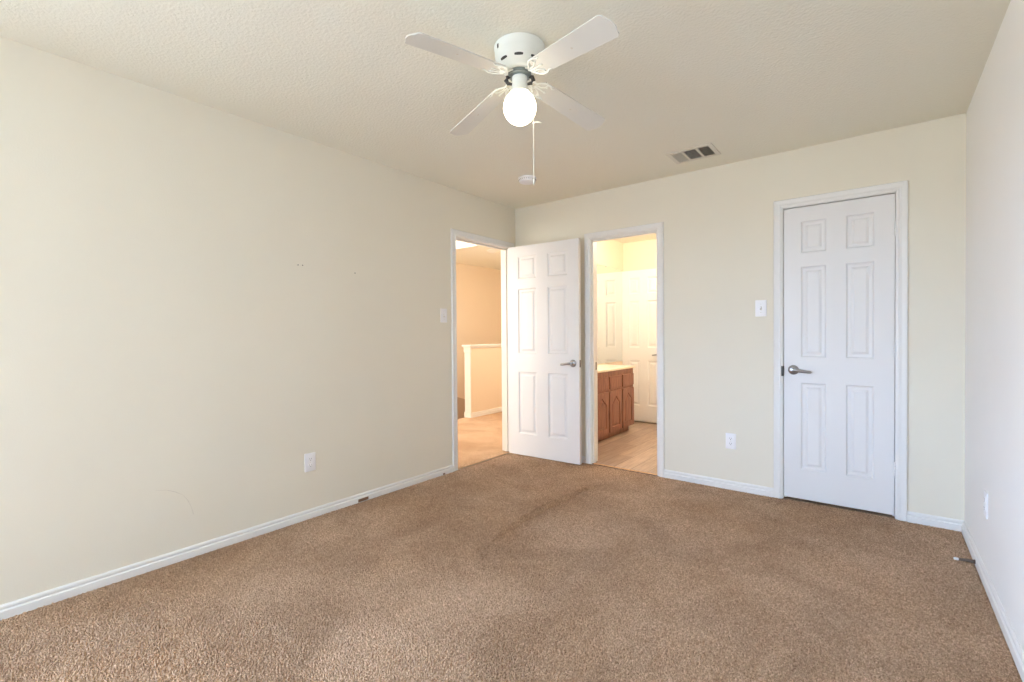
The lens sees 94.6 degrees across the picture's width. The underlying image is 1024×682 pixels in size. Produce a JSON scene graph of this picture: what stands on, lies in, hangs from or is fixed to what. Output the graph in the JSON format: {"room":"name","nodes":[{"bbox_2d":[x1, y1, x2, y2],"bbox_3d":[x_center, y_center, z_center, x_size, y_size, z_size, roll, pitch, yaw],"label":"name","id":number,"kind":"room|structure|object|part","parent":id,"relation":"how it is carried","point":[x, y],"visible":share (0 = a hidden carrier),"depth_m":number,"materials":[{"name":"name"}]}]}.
{"room":"empty bedroom","nodes":[
{"label":"empty bedroom","id":0,"kind":"room"},
{"bbox_2d":[0,36,514,604],"bbox_3d":[-1.996,-0.036,2.263,0.117,2.490,6.715,0,1,38],"label":"wall","id":1,"kind":"structure","parent":0,"point":[198,301],"depth_m":2.52,"materials":[{"name":"beige paint"}]},
{"bbox_2d":[0,465,453,620],"bbox_3d":[-2.252,1.141,1.832,0.016,0.060,5.683,0,1,38],"label":"baseboard","id":2,"kind":"structure","parent":1,"relation":"attached to","point":[7,610],"depth_m":2.51,"materials":[{"name":"white paint"}]},
{"bbox_2d":[304,452,315,471],"bbox_3d":[-1.305,0.783,3.054,0.008,0.118,0.074,0,1,38],"label":"wall outlet","id":3,"kind":"object","parent":1,"relation":"attached to","point":[310,458],"visible":1,"depth_m":3.05,"materials":[{"name":"white plastic"}]},
{"bbox_2d":[440,308,446,322],"bbox_3d":[-0.571,-0.215,3.983,0.019,0.118,0.074,0,1,38],"label":"light switch","id":4,"kind":"object","parent":1,"relation":"attached to","point":[443,312],"visible":1,"depth_m":3.98,"materials":[{"name":"white plastic"}]},
{"bbox_2d":[450,228,513,470],"bbox_3d":[-0.289,0.073,4.443,0.134,2.088,0.882,0,1,38],"label":"door frame","id":5,"kind":"structure","parent":1,"relation":"attached to","point":[504,251],"depth_m":4.47,"materials":[{"name":"white paint"}]},
{"bbox_2d":[458,452,509,468],"bbox_3d":[-0.255,1.120,4.437,0.035,0.010,0.782,0,1,38],"label":"threshold","id":6,"kind":"structure","parent":1,"relation":"in","point":[507,452],"depth_m":4.41,"materials":[{"name":"carpet"}]},
{"bbox_2d":[508,238,581,464],"bbox_3d":[0.289,0.095,4.441,0.788,2.017,0.149,0,1,36],"label":"door","id":7,"kind":"structure","parent":1,"relation":"in","point":[544,279],"depth_m":4.40,"materials":[{"name":"white paint"}]},
{"bbox_3d":[0.499,0.201,4.235,0.145,0.067,0.057,0,1,36],"label":"lever handle","id":8,"kind":"part","parent":7,"relation":"part of","materials":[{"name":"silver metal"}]},
{"bbox_2d":[456,263,500,398],"bbox_3d":[-2.051,0.247,6.994,0.115,3.500,5.900,0,1,38],"label":"wall","id":9,"kind":"structure","parent":0,"point":[478,289],"depth_m":8.67,"materials":[{"name":"beige paint"}]},
{"bbox_2d":[457,397,464,418],"bbox_3d":[-0.887,1.200,8.387,0.012,0.940,2.100,0,1,38],"label":"trim","id":10,"kind":"structure","parent":9,"relation":"attached to","point":[460,402],"depth_m":8.35,"materials":[{"name":"beige paint"}]},
{"bbox_2d":[456,455,502,470],"bbox_3d":[-0.808,1.634,3.443,6.517,0.900,10.215,0,1,38],"label":"floor slab","id":11,"kind":"structure","parent":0,"point":[501,455],"depth_m":4.57,"materials":[{"name":"beige carpet"}]},
{"bbox_2d":[458,412,506,467],"bbox_3d":[-0.374,1.106,5.704,1.710,0.014,5.900,0,1,38],"label":"floor","id":12,"kind":"structure","parent":0,"point":[480,437],"depth_m":5.35,"materials":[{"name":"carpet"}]},
{"bbox_2d":[471,347,501,412],"bbox_3d":[0.086,1.030,7.632,0.105,1.885,2.290,0,1,38],"label":"wall","id":13,"kind":"structure","parent":0,"point":[486,363],"depth_m":6.95,"materials":[{"name":"beige paint"}]},
{"bbox_2d":[464,348,471,417],"bbox_3d":[-0.627,0.599,6.715,0.129,0.988,0.032,0,1,38],"label":"trim","id":14,"kind":"structure","parent":13,"relation":"attached to","point":[467,351],"depth_m":6.71,"materials":[{"name":"white paint"}]},
{"bbox_2d":[462,344,500,347],"bbox_3d":[0.065,0.063,7.602,0.165,0.049,2.335,0,1,38],"label":"trim","id":15,"kind":"structure","parent":13,"relation":"attached to","point":[476,345],"depth_m":6.89,"materials":[{"name":"white paint"}]},
{"bbox_2d":[472,407,501,417],"bbox_3d":[0.135,1.038,7.598,0.014,0.075,2.284,0,1,38],"label":"baseboard","id":16,"kind":"structure","parent":13,"relation":"attached to","point":[499,409],"depth_m":6.94,"materials":[{"name":"white paint"}]},
{"bbox_2d":[0,0,1010,269],"bbox_3d":[-0.803,-1.417,3.317,6.367,0.295,10.115,0,1,38],"label":"ceiling","id":17,"kind":"structure","parent":0,"point":[748,79],"depth_m":2.28,"materials":[{"name":"beige paint"}]},
{"bbox_2d":[487,248,498,252],"bbox_3d":[-0.024,-1.096,5.967,0.724,0.500,0.682,0,1,11],"label":"ceiling light","id":18,"kind":"object","parent":17,"relation":"hanging from","point":[492,250],"visible":0.02,"depth_m":6.28,"materials":[{"name":"beige glass"}]},
{"bbox_2d":[405,15,618,184],"bbox_3d":[0.031,-1.001,2.088,0.802,0.588,0.852,0,1,7],"label":"ceiling fan","id":19,"kind":"object","parent":17,"relation":"hanging from","point":[519,56],"visible":1,"depth_m":2.02,"materials":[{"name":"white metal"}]},
{"bbox_3d":[-0.215,-1.137,1.873,0.447,0.006,0.115,-7,13,-40],"label":"blade","id":20,"kind":"part","parent":19,"relation":"part of","materials":[{"name":"white wood"}]},
{"bbox_3d":[-0.164,-1.130,2.349,0.115,0.006,0.447,-14,1,-38],"label":"blade","id":21,"kind":"part","parent":19,"relation":"part of","materials":[{"name":"white wood"}]},
{"bbox_3d":[0.035,-1.025,2.089,0.146,0.137,0.146,0,1,38],"label":"lamp globe","id":22,"kind":"part","parent":19,"relation":"part of","materials":[{"name":"white glass"}]},
{"bbox_3d":[0.079,-0.934,2.126,0.052,0.416,0.004,-1,1,-38],"label":"pull chain","id":23,"kind":"part","parent":19,"relation":"part of","materials":[{"name":"white metal"}]},
{"bbox_3d":[0.283,-1.135,2.301,0.447,0.006,0.115,9,-16,-40],"label":"blade","id":24,"kind":"part","parent":19,"relation":"part of","materials":[{"name":"white wood"}]},
{"bbox_3d":[0.224,-1.132,1.821,0.115,0.006,0.447,18,-4,-36],"label":"blade","id":25,"kind":"part","parent":19,"relation":"part of","materials":[{"name":"white wood"}]},
{"bbox_2d":[518,175,536,184],"bbox_3d":[0.125,-1.299,3.823,0.150,0.039,0.150,0,1,38],"label":"smoke detector","id":26,"kind":"object","parent":17,"relation":"attached to","point":[525,179],"visible":0.91,"depth_m":3.78,"materials":[{"name":"white plastic"}]},
{"bbox_2d":[665,143,720,163],"bbox_3d":[1.278,-1.315,3.330,0.310,0.011,0.244,0,1,38],"label":"ceiling vent","id":27,"kind":"object","parent":17,"relation":"in","point":[706,150],"visible":1,"depth_m":3.32,"materials":[{"name":"white metal"}]},
{"bbox_2d":[0,421,1021,681],"bbox_3d":[0.048,1.152,2.111,3.302,0.087,8.950,0,1,38],"label":"floor","id":28,"kind":"structure","parent":0,"point":[575,492],"depth_m":2.01,"materials":[{"name":"carpet"}]},
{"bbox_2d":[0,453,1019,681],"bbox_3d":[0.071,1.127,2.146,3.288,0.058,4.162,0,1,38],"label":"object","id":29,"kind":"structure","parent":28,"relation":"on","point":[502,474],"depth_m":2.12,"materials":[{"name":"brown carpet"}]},
{"bbox_2d":[597,368,633,441],"bbox_3d":[0.913,0.716,5.330,0.412,0.765,1.340,0,1,38],"label":"vanity cabinet","id":30,"kind":"object","parent":28,"relation":"on","point":[615,388],"visible":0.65,"depth_m":5.33,"materials":[{"name":"brown wood"}]},
{"bbox_3d":[0.963,0.469,5.073,0.018,0.140,0.307,0,1,38],"label":"drawer","id":31,"kind":"part","parent":30,"relation":"part of","materials":[{"name":"brown wood"}]},
{"bbox_3d":[0.967,0.790,5.077,0.016,0.453,0.307,0,1,38],"label":"cabinet door","id":32,"kind":"part","parent":30,"relation":"part of","materials":[{"name":"brown wood"}]},
{"bbox_3d":[1.169,0.464,5.338,0.018,0.140,0.307,0,1,38],"label":"drawer","id":33,"kind":"part","parent":30,"relation":"part of","materials":[{"name":"brown wood"}]},
{"bbox_3d":[1.172,0.785,5.341,0.016,0.453,0.307,0,1,38],"label":"cabinet door","id":34,"kind":"part","parent":30,"relation":"part of","materials":[{"name":"brown wood"}]},
{"bbox_2d":[597,363,634,372],"bbox_3d":[0.915,0.314,5.322,0.424,0.040,1.358,0,1,38],"label":"countertop","id":35,"kind":"structure","parent":30,"relation":"on","point":[601,368],"depth_m":5.44,"materials":[{"name":"beige stone"}]},
{"bbox_3d":[1.375,0.459,5.602,0.018,0.140,0.307,0,1,38],"label":"drawer","id":36,"kind":"part","parent":30,"relation":"part of","materials":[{"name":"brown wood"}]},
{"bbox_3d":[1.378,0.780,5.605,0.016,0.453,0.307,0,1,38],"label":"cabinet door","id":37,"kind":"part","parent":30,"relation":"part of","materials":[{"name":"brown wood"}]},
{"bbox_2d":[597,240,622,364],"bbox_3d":[0.807,-0.159,5.741,0.262,2.600,2.220,0,1,38],"label":"wall","id":38,"kind":"structure","parent":0,"point":[609,252],"depth_m":6.15,"materials":[{"name":"beige paint"}]},
{"bbox_2d":[597,264,621,363],"bbox_3d":[0.919,-0.330,5.664,0.009,1.235,1.870,0,1,38],"label":"bathroom mirror","id":39,"kind":"object","parent":38,"relation":"attached to","point":[609,280],"visible":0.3,"depth_m":6.10,"materials":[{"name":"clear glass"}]},
{"bbox_2d":[623,239,656,423],"bbox_3d":[2.249,-0.173,5.952,1.753,2.600,0.115,0,1,38],"label":"wall","id":40,"kind":"structure","parent":0,"point":[640,255],"depth_m":6.29,"materials":[{"name":"beige paint"}]},
{"bbox_2d":[622,269,656,422],"bbox_3d":[1.728,0.061,6.219,0.602,1.998,0.092,0,1,38],"label":"door","id":41,"kind":"structure","parent":40,"relation":"in","point":[639,302],"depth_m":6.24,"materials":[{"name":"white paint"}]},
{"bbox_2d":[515,113,965,521],"bbox_3d":[1.379,-0.083,3.817,3.302,2.490,0.115,0,1,38],"label":"wall","id":42,"kind":"structure","parent":0,"point":[718,220],"depth_m":3.43,"materials":[{"name":"beige paint"}]},
{"bbox_2d":[584,222,664,476],"bbox_3d":[0.986,0.071,4.117,0.727,2.080,0.134,0,1,38],"label":"door frame","id":43,"kind":"structure","parent":42,"relation":"attached to","point":[659,227],"depth_m":4.26,"materials":[{"name":"white paint"}]},
{"bbox_2d":[664,469,773,496],"bbox_3d":[1.558,1.084,3.618,0.792,0.066,0.014,0,1,38],"label":"baseboard","id":44,"kind":"structure","parent":42,"relation":"attached to","point":[692,478],"depth_m":3.59,"materials":[{"name":"white paint"}]},
{"bbox_2d":[726,433,735,449],"bbox_3d":[1.644,0.752,3.548,0.074,0.118,0.008,0,1,38],"label":"wall outlet","id":45,"kind":"object","parent":42,"relation":"attached to","point":[730,437],"visible":1,"depth_m":3.54,"materials":[{"name":"white plastic"}]},
{"bbox_2d":[755,300,766,316],"bbox_3d":[1.794,-0.236,3.406,0.074,0.118,0.019,0,1,38],"label":"light switch","id":46,"kind":"object","parent":42,"relation":"attached to","point":[760,305],"visible":1,"depth_m":3.41,"materials":[{"name":"white plastic"}]},
{"bbox_2d":[784,194,895,514],"bbox_3d":[2.155,0.088,3.133,0.616,2.018,0.092,0,1,38],"label":"door","id":47,"kind":"structure","parent":42,"relation":"in","point":[840,345],"depth_m":3.13,"materials":[{"name":"white paint"}]},
{"bbox_3d":[1.979,0.202,3.251,0.145,0.067,0.057,0,1,38],"label":"lever handle","id":48,"kind":"part","parent":47,"relation":"part of","materials":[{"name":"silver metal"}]},
{"bbox_2d":[773,180,907,520],"bbox_3d":[2.186,0.063,3.181,0.732,2.102,0.134,0,1,38],"label":"door frame","id":49,"kind":"structure","parent":42,"relation":"attached to","point":[901,187],"depth_m":2.96,"materials":[{"name":"white paint"}]},
{"bbox_3d":[1.913,0.211,3.337,0.013,0.070,0.030,0,1,38],"label":"strike plate","id":50,"kind":"part","parent":49,"relation":"part of","materials":[{"name":"grey metal"}]},
{"bbox_2d":[907,511,963,530],"bbox_3d":[2.550,1.087,2.845,0.258,0.066,0.014,0,1,38],"label":"baseboard","id":51,"kind":"structure","parent":42,"relation":"attached to","point":[912,517],"depth_m":2.84,"materials":[{"name":"white paint"}]},
{"bbox_2d":[781,496,896,519],"bbox_3d":[2.431,1.136,3.531,1.287,0.044,0.880,0,1,38],"label":"floor","id":52,"kind":"structure","parent":0,"point":[855,510],"depth_m":3.18,"materials":[{"name":"carpet"}]},
{"bbox_2d":[964,0,1023,651],"bbox_3d":[0.997,-0.037,0.546,0.115,2.490,7.915,0,1,38],"label":"wall","id":53,"kind":"structure","parent":0,"point":[994,302],"depth_m":2.00,"materials":[{"name":"paint"}]},
{"bbox_2d":[984,490,987,518],"bbox_3d":[2.203,0.759,2.197,0.008,0.118,0.074,0,1,38],"label":"wall outlet","id":54,"kind":"object","parent":53,"relation":"attached to","point":[985,492],"visible":1,"depth_m":2.18,"materials":[{"name":"white plastic"}]},
{"bbox_2d":[961,521,1023,681],"bbox_3d":[0.618,1.137,0.169,0.014,0.066,6.588,0,1,38],"label":"baseboard","id":55,"kind":"structure","parent":53,"relation":"attached to","point":[1017,653],"depth_m":1.94,"materials":[{"name":"white paint"}]},
{"bbox_2d":[953,557,975,563],"bbox_3d":[2.292,1.108,2.394,0.081,0.022,0.022,0,1,38],"label":"door stop","id":56,"kind":"object","parent":55,"relation":"attached to","point":[954,558],"visible":1,"depth_m":2.39,"materials":[{"name":"grey metal"}]}
]}

